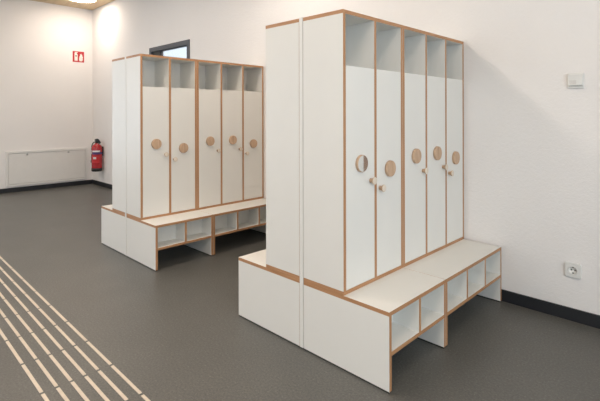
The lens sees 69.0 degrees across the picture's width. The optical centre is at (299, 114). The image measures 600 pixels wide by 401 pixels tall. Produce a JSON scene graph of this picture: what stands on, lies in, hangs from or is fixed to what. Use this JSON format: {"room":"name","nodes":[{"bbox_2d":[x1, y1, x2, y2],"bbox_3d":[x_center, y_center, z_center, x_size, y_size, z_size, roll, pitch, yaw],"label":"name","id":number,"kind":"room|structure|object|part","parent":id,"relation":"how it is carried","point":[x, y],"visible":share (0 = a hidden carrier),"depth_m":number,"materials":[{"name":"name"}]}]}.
{"room":"changing room","nodes":[
{"label":"changing room","id":0,"kind":"room"},
{"bbox_2d":[0,0,92,188],"bbox_3d":[-6.024,-0.319,5.844,0.200,3.165,6.174,0,0,44],"label":"wall","id":1,"kind":"structure","parent":0,"point":[46,96],"depth_m":7.42,"materials":[{"name":"white paint"}]},
{"bbox_2d":[0,180,91,193],"bbox_3d":[-5.879,1.225,5.837,0.012,0.075,5.962,0,0,44],"label":"baseboard","id":2,"kind":"structure","parent":1,"relation":"attached to","point":[74,183],"depth_m":7.41,"materials":[{"name":"black plastic"}]},
{"bbox_2d":[6,147,86,186],"bbox_3d":[-4.284,0.877,7.449,0.034,0.565,1.242,0,0,44],"label":"wall panel","id":3,"kind":"object","parent":1,"relation":"attached to","point":[38,166],"visible":1,"depth_m":7.41,"materials":[{"name":"metal"}]},
{"bbox_2d":[73,51,83,62],"bbox_3d":[-3.960,-1.034,7.805,0.005,0.192,0.192,0,0,44],"label":"fire sign","id":4,"kind":"object","parent":1,"relation":"attached to","point":[78,56],"visible":1,"depth_m":7.81,"materials":[{"name":"red plastic"}]},
{"bbox_2d":[32,0,113,9],"bbox_3d":[-2.112,-1.970,2.160,10.950,0.120,6.394,0,0,44],"label":"ceiling","id":5,"kind":"structure","parent":0,"point":[98,3],"depth_m":7.49,"materials":[{"name":"brown wood"}]},
{"bbox_2d":[72,0,95,2],"bbox_3d":[-3.584,-1.897,7.165,0.436,0.020,0.436,0,0,44],"label":"recessed light","id":6,"kind":"object","parent":5,"relation":"in","point":[85,1],"visible":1,"depth_m":7.26,"materials":[{"name":"white plastic"}]},
{"bbox_2d":[0,184,599,400],"bbox_3d":[-2.105,1.315,2.160,10.950,0.120,6.394,0,0,44],"label":"floor","id":7,"kind":"structure","parent":0,"point":[176,331],"depth_m":2.43,"materials":[{"name":"rubber"}]},
{"bbox_2d":[0,329,7,340],"bbox_3d":[-1.742,1.252,2.533,0.310,0.004,0.016,0,0,44],"label":"strip","id":8,"kind":"object","parent":7,"relation":"on","point":[1,332],"visible":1,"depth_m":2.47,"materials":[{"name":"beige plastic"}]},
{"bbox_2d":[2,271,13,280],"bbox_3d":[-2.270,1.253,3.395,0.310,0.004,0.016,0,0,44],"label":"strip","id":9,"kind":"object","parent":7,"relation":"on","point":[4,272],"visible":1,"depth_m":3.39,"materials":[{"name":"beige plastic"}]},
{"bbox_2d":[3,284,15,296],"bbox_3d":[-2.079,1.253,3.123,0.310,0.004,0.016,0,0,44],"label":"strip","id":10,"kind":"object","parent":7,"relation":"on","point":[5,285],"visible":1,"depth_m":3.12,"materials":[{"name":"beige plastic"}]},
{"bbox_2d":[4,299,17,314],"bbox_3d":[-1.889,1.252,2.850,0.310,0.004,0.016,0,0,44],"label":"strip","id":11,"kind":"object","parent":7,"relation":"on","point":[5,300],"visible":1,"depth_m":2.84,"materials":[{"name":"beige plastic"}]},
{"bbox_2d":[5,318,20,336],"bbox_3d":[-1.698,1.252,2.577,0.310,0.004,0.016,0,0,44],"label":"strip","id":12,"kind":"object","parent":7,"relation":"on","point":[6,319],"visible":1,"depth_m":2.56,"materials":[{"name":"beige plastic"}]},
{"bbox_2d":[6,341,23,363],"bbox_3d":[-1.508,1.251,2.304,0.310,0.004,0.016,0,0,44],"label":"strip","id":13,"kind":"object","parent":7,"relation":"on","point":[8,343],"visible":1,"depth_m":2.29,"materials":[{"name":"beige plastic"}]},
{"bbox_2d":[13,281,25,293],"bbox_3d":[-2.037,1.252,3.166,0.310,0.004,0.016,0,0,44],"label":"strip","id":14,"kind":"object","parent":7,"relation":"on","point":[14,282],"visible":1,"depth_m":3.14,"materials":[{"name":"beige plastic"}]},
{"bbox_2d":[14,296,28,310],"bbox_3d":[-1.846,1.252,2.894,0.310,0.004,0.016,0,0,44],"label":"strip","id":15,"kind":"object","parent":7,"relation":"on","point":[16,297],"visible":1,"depth_m":2.88,"materials":[{"name":"beige plastic"}]},
{"bbox_2d":[16,314,32,332],"bbox_3d":[-1.655,1.252,2.621,0.310,0.004,0.016,0,0,44],"label":"strip","id":16,"kind":"object","parent":7,"relation":"on","point":[18,315],"visible":1,"depth_m":2.61,"materials":[{"name":"beige plastic"}]},
{"bbox_2d":[18,337,36,358],"bbox_3d":[-1.465,1.251,2.348,0.310,0.004,0.016,0,0,44],"label":"strip","id":17,"kind":"object","parent":7,"relation":"on","point":[24,343],"visible":1,"depth_m":2.34,"materials":[{"name":"beige plastic"}]},
{"bbox_2d":[22,279,35,290],"bbox_3d":[-1.993,1.252,3.211,0.310,0.004,0.016,0,0,44],"label":"strip","id":18,"kind":"object","parent":7,"relation":"on","point":[24,280],"visible":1,"depth_m":3.21,"materials":[{"name":"beige plastic"}]},
{"bbox_2d":[21,364,42,392],"bbox_3d":[-1.275,1.251,2.075,0.310,0.004,0.016,0,0,44],"label":"strip","id":19,"kind":"object","parent":7,"relation":"on","point":[24,367],"visible":1,"depth_m":2.06,"materials":[{"name":"beige plastic"}]},
{"bbox_2d":[24,294,39,307],"bbox_3d":[-1.803,1.252,2.937,0.310,0.004,0.016,0,0,44],"label":"strip","id":20,"kind":"object","parent":7,"relation":"on","point":[26,295],"visible":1,"depth_m":2.92,"materials":[{"name":"beige plastic"}]},
{"bbox_2d":[27,311,44,328],"bbox_3d":[-1.612,1.252,2.665,0.310,0.004,0.016,0,0,44],"label":"strip","id":21,"kind":"object","parent":7,"relation":"on","point":[29,312],"visible":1,"depth_m":2.65,"materials":[{"name":"beige plastic"}]},
{"bbox_2d":[31,333,50,354],"bbox_3d":[-1.422,1.251,2.392,0.310,0.004,0.016,0,0,44],"label":"strip","id":22,"kind":"object","parent":7,"relation":"on","point":[41,344],"visible":1,"depth_m":2.38,"materials":[{"name":"beige plastic"}]},
{"bbox_2d":[35,291,50,304],"bbox_3d":[-1.760,1.252,2.982,0.310,0.004,0.016,0,0,44],"label":"strip","id":23,"kind":"object","parent":7,"relation":"on","point":[36,292],"visible":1,"depth_m":2.96,"materials":[{"name":"beige plastic"}]},
{"bbox_2d":[41,393,49,400],"bbox_3d":[-1.041,1.250,1.846,0.310,0.004,0.016,0,0,44],"label":"strip","id":24,"kind":"object","parent":7,"relation":"on","point":[44,396],"visible":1,"depth_m":1.93,"materials":[{"name":"beige plastic"}]},
{"bbox_2d":[35,359,57,386],"bbox_3d":[-1.232,1.251,2.119,0.310,0.004,0.016,0,0,44],"label":"strip","id":25,"kind":"object","parent":7,"relation":"on","point":[38,362],"visible":1,"depth_m":2.11,"materials":[{"name":"beige plastic"}]},
{"bbox_2d":[38,308,55,324],"bbox_3d":[-1.570,1.252,2.708,0.310,0.004,0.016,0,0,44],"label":"strip","id":26,"kind":"object","parent":7,"relation":"on","point":[40,309],"visible":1,"depth_m":2.70,"materials":[{"name":"beige plastic"}]},
{"bbox_2d":[43,329,62,349],"bbox_3d":[-1.379,1.251,2.436,0.310,0.004,0.016,0,0,44],"label":"strip","id":27,"kind":"object","parent":7,"relation":"on","point":[50,336],"visible":1,"depth_m":2.43,"materials":[{"name":"beige plastic"}]},
{"bbox_2d":[49,305,66,321],"bbox_3d":[-1.526,1.251,2.753,0.310,0.004,0.016,0,0,44],"label":"strip","id":28,"kind":"object","parent":7,"relation":"on","point":[50,306],"visible":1,"depth_m":2.74,"materials":[{"name":"beige plastic"}]},
{"bbox_2d":[49,355,71,380],"bbox_3d":[-1.188,1.251,2.163,0.310,0.004,0.016,0,0,44],"label":"strip","id":29,"kind":"object","parent":7,"relation":"on","point":[53,359],"visible":1,"depth_m":2.15,"materials":[{"name":"beige plastic"}]},
{"bbox_2d":[56,387,69,400],"bbox_3d":[-0.998,1.250,1.890,0.310,0.004,0.016,0,0,44],"label":"strip","id":30,"kind":"object","parent":7,"relation":"on","point":[58,389],"visible":1,"depth_m":1.95,"materials":[{"name":"beige plastic"}]},
{"bbox_2d":[55,325,75,345],"bbox_3d":[-1.336,1.251,2.479,0.310,0.004,0.016,0,0,44],"label":"strip","id":31,"kind":"object","parent":7,"relation":"on","point":[56,326],"visible":1,"depth_m":2.47,"materials":[{"name":"beige plastic"}]},
{"bbox_2d":[62,350,85,375],"bbox_3d":[-1.145,1.250,2.207,0.310,0.004,0.016,0,0,44],"label":"strip","id":32,"kind":"object","parent":7,"relation":"on","point":[65,353],"visible":1,"depth_m":2.19,"materials":[{"name":"beige plastic"}]},
{"bbox_2d":[66,322,87,340],"bbox_3d":[-1.292,1.251,2.524,0.310,0.004,0.016,0,0,44],"label":"strip","id":33,"kind":"object","parent":7,"relation":"on","point":[68,323],"visible":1,"depth_m":2.52,"materials":[{"name":"beige plastic"}]},
{"bbox_2d":[71,381,89,400],"bbox_3d":[-0.955,1.250,1.934,0.310,0.004,0.016,0,0,44],"label":"strip","id":34,"kind":"object","parent":7,"relation":"on","point":[73,383],"visible":1,"depth_m":1.97,"materials":[{"name":"beige plastic"}]},
{"bbox_2d":[74,346,98,369],"bbox_3d":[-1.103,1.250,2.250,0.310,0.004,0.016,0,0,44],"label":"strip","id":35,"kind":"object","parent":7,"relation":"on","point":[77,348],"visible":1,"depth_m":2.25,"materials":[{"name":"beige plastic"}]},
{"bbox_2d":[85,376,109,400],"bbox_3d":[-0.912,1.250,1.978,0.310,0.004,0.016,0,0,44],"label":"strip","id":36,"kind":"object","parent":7,"relation":"on","point":[87,378],"visible":1,"depth_m":1.99,"materials":[{"name":"beige plastic"}]},
{"bbox_2d":[86,341,111,364],"bbox_3d":[-1.059,1.250,2.295,0.310,0.004,0.016,0,0,44],"label":"strip","id":37,"kind":"object","parent":7,"relation":"on","point":[98,352],"visible":1,"depth_m":2.28,"materials":[{"name":"beige plastic"}]},
{"bbox_2d":[98,370,127,400],"bbox_3d":[-0.869,1.250,2.021,0.310,0.004,0.016,0,0,44],"label":"strip","id":38,"kind":"object","parent":7,"relation":"on","point":[100,372],"visible":1,"depth_m":2.01,"materials":[{"name":"beige plastic"}]},
{"bbox_2d":[101,205,125,255],"bbox_3d":[-1.463,1.071,4.352,0.531,0.365,0.803,0,0,44],"label":"bench","id":39,"kind":"object","parent":7,"relation":"on","point":[112,222],"visible":0.32,"depth_m":4.07,"materials":[{"name":"white laminate"}]},
{"bbox_3d":[-1.463,0.898,4.352,0.531,0.019,0.803,0,0,44],"label":"seat","id":40,"kind":"part","parent":39,"relation":"part of","materials":[{"name":"white laminate"}]},
{"bbox_2d":[112,57,124,214],"bbox_3d":[-1.379,0.188,4.275,0.301,1.401,0.814,0,0,44],"label":"wardrobe","id":41,"kind":"object","parent":39,"relation":"on","point":[118,65],"visible":0.05,"depth_m":3.97,"materials":[{"name":"white laminate"}]},
{"bbox_2d":[125,56,126,255],"bbox_3d":[-1.072,0.363,4.350,0.024,1.762,1.353,0,0,44],"label":"panel","id":42,"kind":"object","parent":7,"relation":"on","point":[125,56],"visible":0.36,"depth_m":3.87,"materials":[{"name":"white laminate"}]},
{"bbox_2d":[111,365,141,393],"bbox_3d":[-0.826,1.250,2.066,0.310,0.004,0.016,0,0,44],"label":"strip","id":43,"kind":"object","parent":7,"relation":"on","point":[113,367],"visible":1,"depth_m":2.05,"materials":[{"name":"beige plastic"}]},
{"bbox_2d":[141,394,149,400],"bbox_3d":[-0.592,1.249,1.837,0.310,0.004,0.016,0,0,44],"label":"strip","id":44,"kind":"object","parent":7,"relation":"on","point":[143,396],"visible":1,"depth_m":1.92,"materials":[{"name":"beige plastic"}]},
{"bbox_2d":[127,210,212,270],"bbox_3d":[-1.152,1.070,3.866,0.531,0.365,0.545,0,0,44],"label":"bench","id":45,"kind":"object","parent":7,"relation":"on","point":[192,229],"visible":0.96,"depth_m":3.73,"materials":[{"name":"white laminate"}]},
{"bbox_3d":[-1.336,1.076,3.679,0.531,0.338,0.019,0,0,44],"label":"panel","id":46,"kind":"part","parent":45,"relation":"part of","materials":[{"name":"white laminate"}]},
{"bbox_2d":[126,54,196,219],"bbox_3d":[-1.236,0.187,3.947,0.301,1.401,0.545,0,0,44],"label":"wardrobe","id":47,"kind":"object","parent":45,"relation":"on","point":[161,91],"visible":1,"depth_m":3.84,"materials":[{"name":"white laminate"}]},
{"bbox_3d":[-1.431,0.188,3.770,0.271,1.363,0.019,0,0,44],"label":"panel","id":48,"kind":"part","parent":47,"relation":"part of","materials":[{"name":"white laminate"}]},
{"bbox_3d":[-1.248,0.314,3.775,0.019,1.106,0.241,0,0,44],"label":"door","id":49,"kind":"part","parent":47,"relation":"part of","materials":[{"name":"white laminate"}]},
{"bbox_3d":[-1.340,0.187,4.050,0.008,1.363,0.507,0,0,44],"label":"panel","id":50,"kind":"part","parent":47,"relation":"part of","materials":[{"name":"white laminate"}]},
{"bbox_3d":[-1.248,-0.504,3.957,0.271,0.019,0.545,0,0,44],"label":"panel","id":51,"kind":"part","parent":47,"relation":"part of","materials":[{"name":"white laminate"}]},
{"bbox_3d":[-1.245,0.878,3.957,0.271,0.019,0.545,0,0,44],"label":"panel","id":52,"kind":"part","parent":47,"relation":"part of","materials":[{"name":"white laminate"}]},
{"bbox_3d":[-1.064,0.314,3.963,0.019,1.106,0.241,0,0,44],"label":"door","id":53,"kind":"part","parent":47,"relation":"part of","materials":[{"name":"white laminate"}]},
{"bbox_3d":[-1.062,0.187,4.145,0.271,1.363,0.019,0,0,44],"label":"panel","id":54,"kind":"part","parent":47,"relation":"part of","materials":[{"name":"white laminate"}]},
{"bbox_3d":[-1.152,0.897,3.866,0.531,0.019,0.545,0,0,44],"label":"seat","id":55,"kind":"part","parent":45,"relation":"part of","materials":[{"name":"white laminate"}]},
{"bbox_3d":[-1.072,0.997,3.788,0.008,0.182,0.507,0,0,44],"label":"panel","id":56,"kind":"part","parent":45,"relation":"part of","materials":[{"name":"white laminate"}]},
{"bbox_2d":[158,232,210,249],"bbox_3d":[-1.016,1.079,3.733,0.150,0.019,0.507,0,0,44],"label":"shelf","id":57,"kind":"object","parent":45,"relation":"attached to","point":[172,241],"depth_m":3.72,"materials":[{"name":"white laminate"}]},
{"bbox_3d":[-0.968,1.075,4.054,0.531,0.338,0.019,0,0,44],"label":"panel","id":58,"kind":"part","parent":45,"relation":"part of","materials":[{"name":"white laminate"}]},
{"bbox_2d":[198,198,265,254],"bbox_3d":[-0.678,1.069,4.349,0.531,0.365,0.803,0,0,44],"label":"bench","id":59,"kind":"object","parent":7,"relation":"on","point":[230,218],"visible":0.56,"depth_m":4.17,"materials":[{"name":"white laminate"}]},
{"bbox_3d":[-0.953,1.075,4.069,0.531,0.338,0.019,0,0,44],"label":"panel","id":60,"kind":"part","parent":59,"relation":"part of","materials":[{"name":"white laminate"}]},
{"bbox_2d":[197,59,263,209],"bbox_3d":[-0.759,0.186,4.434,0.301,1.401,0.814,0,0,44],"label":"wardrobe","id":61,"kind":"object","parent":59,"relation":"on","point":[230,128],"visible":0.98,"depth_m":4.36,"materials":[{"name":"white laminate"}]},
{"bbox_3d":[-1.048,0.187,4.160,0.271,1.363,0.019,0,0,44],"label":"panel","id":62,"kind":"part","parent":61,"relation":"part of","materials":[{"name":"white laminate"}]},
{"bbox_3d":[-0.865,0.313,4.167,0.019,1.106,0.243,0,0,44],"label":"door","id":63,"kind":"part","parent":61,"relation":"part of","materials":[{"name":"white laminate"}]},
{"bbox_3d":[-0.863,0.186,4.536,0.008,1.363,0.776,0,0,44],"label":"panel","id":64,"kind":"part","parent":61,"relation":"part of","materials":[{"name":"white laminate"}]},
{"bbox_3d":[-0.771,-0.505,4.444,0.271,0.019,0.814,0,0,44],"label":"panel","id":65,"kind":"part","parent":61,"relation":"part of","materials":[{"name":"white laminate"}]},
{"bbox_3d":[-0.768,0.877,4.444,0.271,0.019,0.814,0,0,44],"label":"panel","id":66,"kind":"part","parent":61,"relation":"part of","materials":[{"name":"white laminate"}]},
{"bbox_3d":[-0.679,0.313,4.356,0.019,1.106,0.243,0,0,44],"label":"door","id":67,"kind":"part","parent":61,"relation":"part of","materials":[{"name":"white laminate"}]},
{"bbox_3d":[-0.493,0.312,4.545,0.019,1.106,0.243,0,0,44],"label":"door","id":68,"kind":"part","parent":61,"relation":"part of","materials":[{"name":"white laminate"}]},
{"bbox_3d":[-0.491,0.186,4.728,0.271,1.363,0.019,0,0,44],"label":"panel","id":69,"kind":"part","parent":61,"relation":"part of","materials":[{"name":"white laminate"}]},
{"bbox_3d":[-0.679,0.896,4.349,0.531,0.019,0.803,0,0,44],"label":"seat","id":70,"kind":"part","parent":59,"relation":"part of","materials":[{"name":"white laminate"}]},
{"bbox_2d":[215,218,265,236],"bbox_3d":[-0.542,1.078,4.216,0.150,0.019,0.765,0,0,44],"label":"shelf","id":71,"kind":"object","parent":59,"relation":"attached to","point":[224,229],"depth_m":4.14,"materials":[{"name":"white laminate"}]},
{"bbox_3d":[-0.599,0.996,4.271,0.008,0.182,0.765,0,0,44],"label":"panel","id":72,"kind":"part","parent":59,"relation":"part of","materials":[{"name":"white laminate"}]},
{"bbox_3d":[-0.404,1.074,4.629,0.531,0.338,0.019,0,0,44],"label":"panel","id":73,"kind":"part","parent":59,"relation":"part of","materials":[{"name":"white laminate"}]},
{"bbox_2d":[239,249,299,346],"bbox_3d":[0.089,1.067,2.817,0.531,0.365,0.803,0,0,44],"label":"bench","id":74,"kind":"object","parent":7,"relation":"on","point":[269,299],"visible":0.35,"depth_m":2.51,"materials":[{"name":"white laminate"}]},
{"bbox_3d":[0.089,0.894,2.817,0.531,0.019,0.803,0,0,44],"label":"seat","id":75,"kind":"part","parent":74,"relation":"part of","materials":[{"name":"white laminate"}]},
{"bbox_2d":[266,19,299,279],"bbox_3d":[0.173,0.184,2.740,0.301,1.401,0.814,0,0,44],"label":"wardrobe","id":76,"kind":"object","parent":74,"relation":"on","point":[282,39],"visible":0.29,"depth_m":2.44,"materials":[{"name":"white laminate"}]},
{"bbox_3d":[0.182,-0.507,2.729,0.271,0.019,0.814,0,0,44],"label":"panel","id":77,"kind":"part","parent":76,"relation":"part of","materials":[{"name":"white laminate"}]},
{"bbox_3d":[0.185,0.875,2.729,0.271,0.019,0.814,0,0,44],"label":"panel","id":78,"kind":"part","parent":76,"relation":"part of","materials":[{"name":"white laminate"}]},
{"bbox_2d":[299,17,303,347],"bbox_3d":[0.479,0.360,2.815,0.024,1.762,1.353,0,0,44],"label":"panel","id":79,"kind":"object","parent":7,"relation":"on","point":[300,18],"visible":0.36,"depth_m":2.33,"materials":[{"name":"white laminate"}]},
{"bbox_2d":[304,268,445,393],"bbox_3d":[0.400,1.067,2.331,0.531,0.365,0.545,0,0,44],"label":"bench","id":80,"kind":"object","parent":7,"relation":"on","point":[358,332],"visible":0.96,"depth_m":2.16,"materials":[{"name":"white laminate"}]},
{"bbox_3d":[0.216,1.073,2.143,0.531,0.338,0.019,0,0,44],"label":"panel","id":81,"kind":"part","parent":80,"relation":"part of","materials":[{"name":"white laminate"}]},
{"bbox_2d":[303,9,402,295],"bbox_3d":[0.316,0.184,2.412,0.301,1.401,0.545,0,0,44],"label":"wardrobe","id":82,"kind":"object","parent":80,"relation":"on","point":[353,64],"visible":1,"depth_m":2.27,"materials":[{"name":"white laminate"}]},
{"bbox_3d":[0.121,0.184,2.234,0.271,1.363,0.019,0,0,44],"label":"panel","id":83,"kind":"part","parent":82,"relation":"part of","materials":[{"name":"white laminate"}]},
{"bbox_3d":[0.304,-0.507,2.422,0.271,0.019,0.545,0,0,44],"label":"panel","id":84,"kind":"part","parent":82,"relation":"part of","materials":[{"name":"white laminate"}]},
{"bbox_3d":[0.307,0.875,2.422,0.271,0.019,0.545,0,0,44],"label":"panel","id":85,"kind":"part","parent":82,"relation":"part of","materials":[{"name":"white laminate"}]},
{"bbox_3d":[0.304,0.311,2.240,0.019,1.106,0.241,0,0,44],"label":"door","id":86,"kind":"part","parent":82,"relation":"part of","materials":[{"name":"white laminate"}]},
{"bbox_2d":[358,156,367,171],"bbox_3d":[0.321,0.249,2.222,0.001,0.083,0.083,0,0,44],"label":"mirror","id":87,"kind":"object","parent":82,"relation":"attached to","point":[362,160],"depth_m":2.22,"materials":[{"name":"white mirror"}]},
{"bbox_3d":[0.381,0.345,2.284,0.030,0.040,0.040,0,0,44],"label":"knob","id":88,"kind":"part","parent":82,"relation":"part of","materials":[{"name":"brown wood"}]},
{"bbox_3d":[0.442,0.394,2.346,0.030,0.040,0.040,0,0,44],"label":"knob","id":89,"kind":"part","parent":82,"relation":"part of","materials":[{"name":"brown wood"}]},
{"bbox_3d":[0.488,0.310,2.428,0.019,1.106,0.241,0,0,44],"label":"door","id":90,"kind":"part","parent":82,"relation":"part of","materials":[{"name":"white laminate"}]},
{"bbox_3d":[0.489,0.183,2.610,0.271,1.363,0.019,0,0,44],"label":"panel","id":91,"kind":"part","parent":82,"relation":"part of","materials":[{"name":"white laminate"}]},
{"bbox_3d":[0.400,0.894,2.331,0.531,0.019,0.545,0,0,44],"label":"seat","id":92,"kind":"part","parent":80,"relation":"part of","materials":[{"name":"white laminate"}]},
{"bbox_2d":[392,307,443,354],"bbox_3d":[0.536,1.075,2.198,0.150,0.019,0.507,0,0,44],"label":"shelf","id":93,"kind":"object","parent":80,"relation":"attached to","point":[403,333],"depth_m":2.18,"materials":[{"name":"white laminate"}]},
{"bbox_3d":[0.584,1.072,2.519,0.531,0.338,0.019,0,0,44],"label":"panel","id":94,"kind":"part","parent":80,"relation":"part of","materials":[{"name":"white laminate"}]},
{"bbox_2d":[403,239,500,346],"bbox_3d":[0.873,1.066,2.814,0.531,0.365,0.803,0,0,44],"label":"bench","id":95,"kind":"object","parent":7,"relation":"on","point":[469,269],"visible":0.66,"depth_m":2.70,"materials":[{"name":"white laminate"}]},
{"bbox_2d":[402,25,463,266],"bbox_3d":[0.793,0.183,2.898,0.301,1.401,0.814,0,0,44],"label":"wardrobe","id":96,"kind":"object","parent":95,"relation":"on","point":[433,64],"visible":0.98,"depth_m":2.79,"materials":[{"name":"white laminate"}]},
{"bbox_3d":[0.504,0.183,2.625,0.271,1.363,0.019,0,0,44],"label":"panel","id":97,"kind":"part","parent":96,"relation":"part of","materials":[{"name":"white laminate"}]},
{"bbox_3d":[0.687,0.310,2.631,0.019,1.106,0.243,0,0,44],"label":"door","id":98,"kind":"part","parent":96,"relation":"part of","materials":[{"name":"white laminate"}]},
{"bbox_3d":[0.781,-0.508,2.909,0.271,0.019,0.814,0,0,44],"label":"panel","id":99,"kind":"part","parent":96,"relation":"part of","materials":[{"name":"white laminate"}]},
{"bbox_3d":[0.784,0.874,2.909,0.271,0.019,0.814,0,0,44],"label":"panel","id":100,"kind":"part","parent":96,"relation":"part of","materials":[{"name":"white laminate"}]},
{"bbox_3d":[0.873,0.309,2.820,0.019,1.106,0.243,0,0,44],"label":"door","id":101,"kind":"part","parent":96,"relation":"part of","materials":[{"name":"white laminate"}]},
{"bbox_3d":[1.058,0.309,3.010,0.019,1.106,0.243,0,0,44],"label":"door","id":102,"kind":"part","parent":96,"relation":"part of","materials":[{"name":"white laminate"}]},
{"bbox_3d":[1.061,0.182,3.192,0.271,1.363,0.019,0,0,44],"label":"panel","id":103,"kind":"part","parent":96,"relation":"part of","materials":[{"name":"white laminate"}]},
{"bbox_3d":[0.599,1.072,2.534,0.531,0.338,0.019,0,0,44],"label":"panel","id":104,"kind":"part","parent":95,"relation":"part of","materials":[{"name":"white laminate"}]},
{"bbox_3d":[0.873,0.893,2.814,0.531,0.019,0.803,0,0,44],"label":"seat","id":105,"kind":"part","parent":95,"relation":"part of","materials":[{"name":"white laminate"}]},
{"bbox_2d":[447,271,499,315],"bbox_3d":[1.010,1.074,2.680,0.150,0.019,0.765,0,0,44],"label":"shelf","id":106,"kind":"object","parent":95,"relation":"attached to","point":[455,300],"depth_m":2.62,"materials":[{"name":"white laminate"}]},
{"bbox_3d":[1.148,1.071,3.094,0.531,0.338,0.019,0,0,44],"label":"panel","id":107,"kind":"part","parent":95,"relation":"part of","materials":[{"name":"white laminate"}]},
{"bbox_2d":[92,0,599,314],"bbox_3d":[0.052,-0.333,4.364,10.950,3.165,0.220,0,0,44],"label":"wall","id":108,"kind":"structure","parent":0,"point":[532,141],"depth_m":2.92,"materials":[{"name":"paint"}]},
{"bbox_2d":[91,139,103,171],"bbox_3d":[-3.514,0.697,7.574,0.175,0.562,0.192,0,0,44],"label":"fire extinguisher","id":109,"kind":"object","parent":108,"relation":"attached to","point":[97,151],"visible":1,"depth_m":7.50,"materials":[{"name":"red metal"}]},
{"bbox_2d":[149,39,189,58],"bbox_3d":[-1.807,0.139,6.050,1.093,2.230,0.127,0,0,44],"label":"window frame","id":110,"kind":"structure","parent":108,"relation":"in","point":[158,50],"depth_m":6.00,"materials":[{"name":"black plastic"}]},
{"bbox_2d":[92,179,599,328],"bbox_3d":[-0.025,1.213,4.281,10.550,0.075,0.012,0,0,44],"label":"baseboard","id":111,"kind":"structure","parent":108,"relation":"attached to","point":[579,316],"depth_m":2.73,"materials":[{"name":"black plastic"}]},
{"bbox_2d":[565,261,581,278],"bbox_3d":[1.649,0.939,2.637,0.086,0.086,0.016,0,0,44],"label":"power socket","id":112,"kind":"object","parent":108,"relation":"attached to","point":[574,270],"visible":1,"depth_m":2.63,"materials":[{"name":"white plastic"}]},
{"bbox_2d":[568,73,583,88],"bbox_3d":[1.655,-0.205,2.623,0.084,0.092,0.023,0,0,44],"label":"wall control","id":113,"kind":"object","parent":108,"relation":"attached to","point":[575,80],"visible":1,"depth_m":2.61,"materials":[{"name":"white plastic"}]}
]}

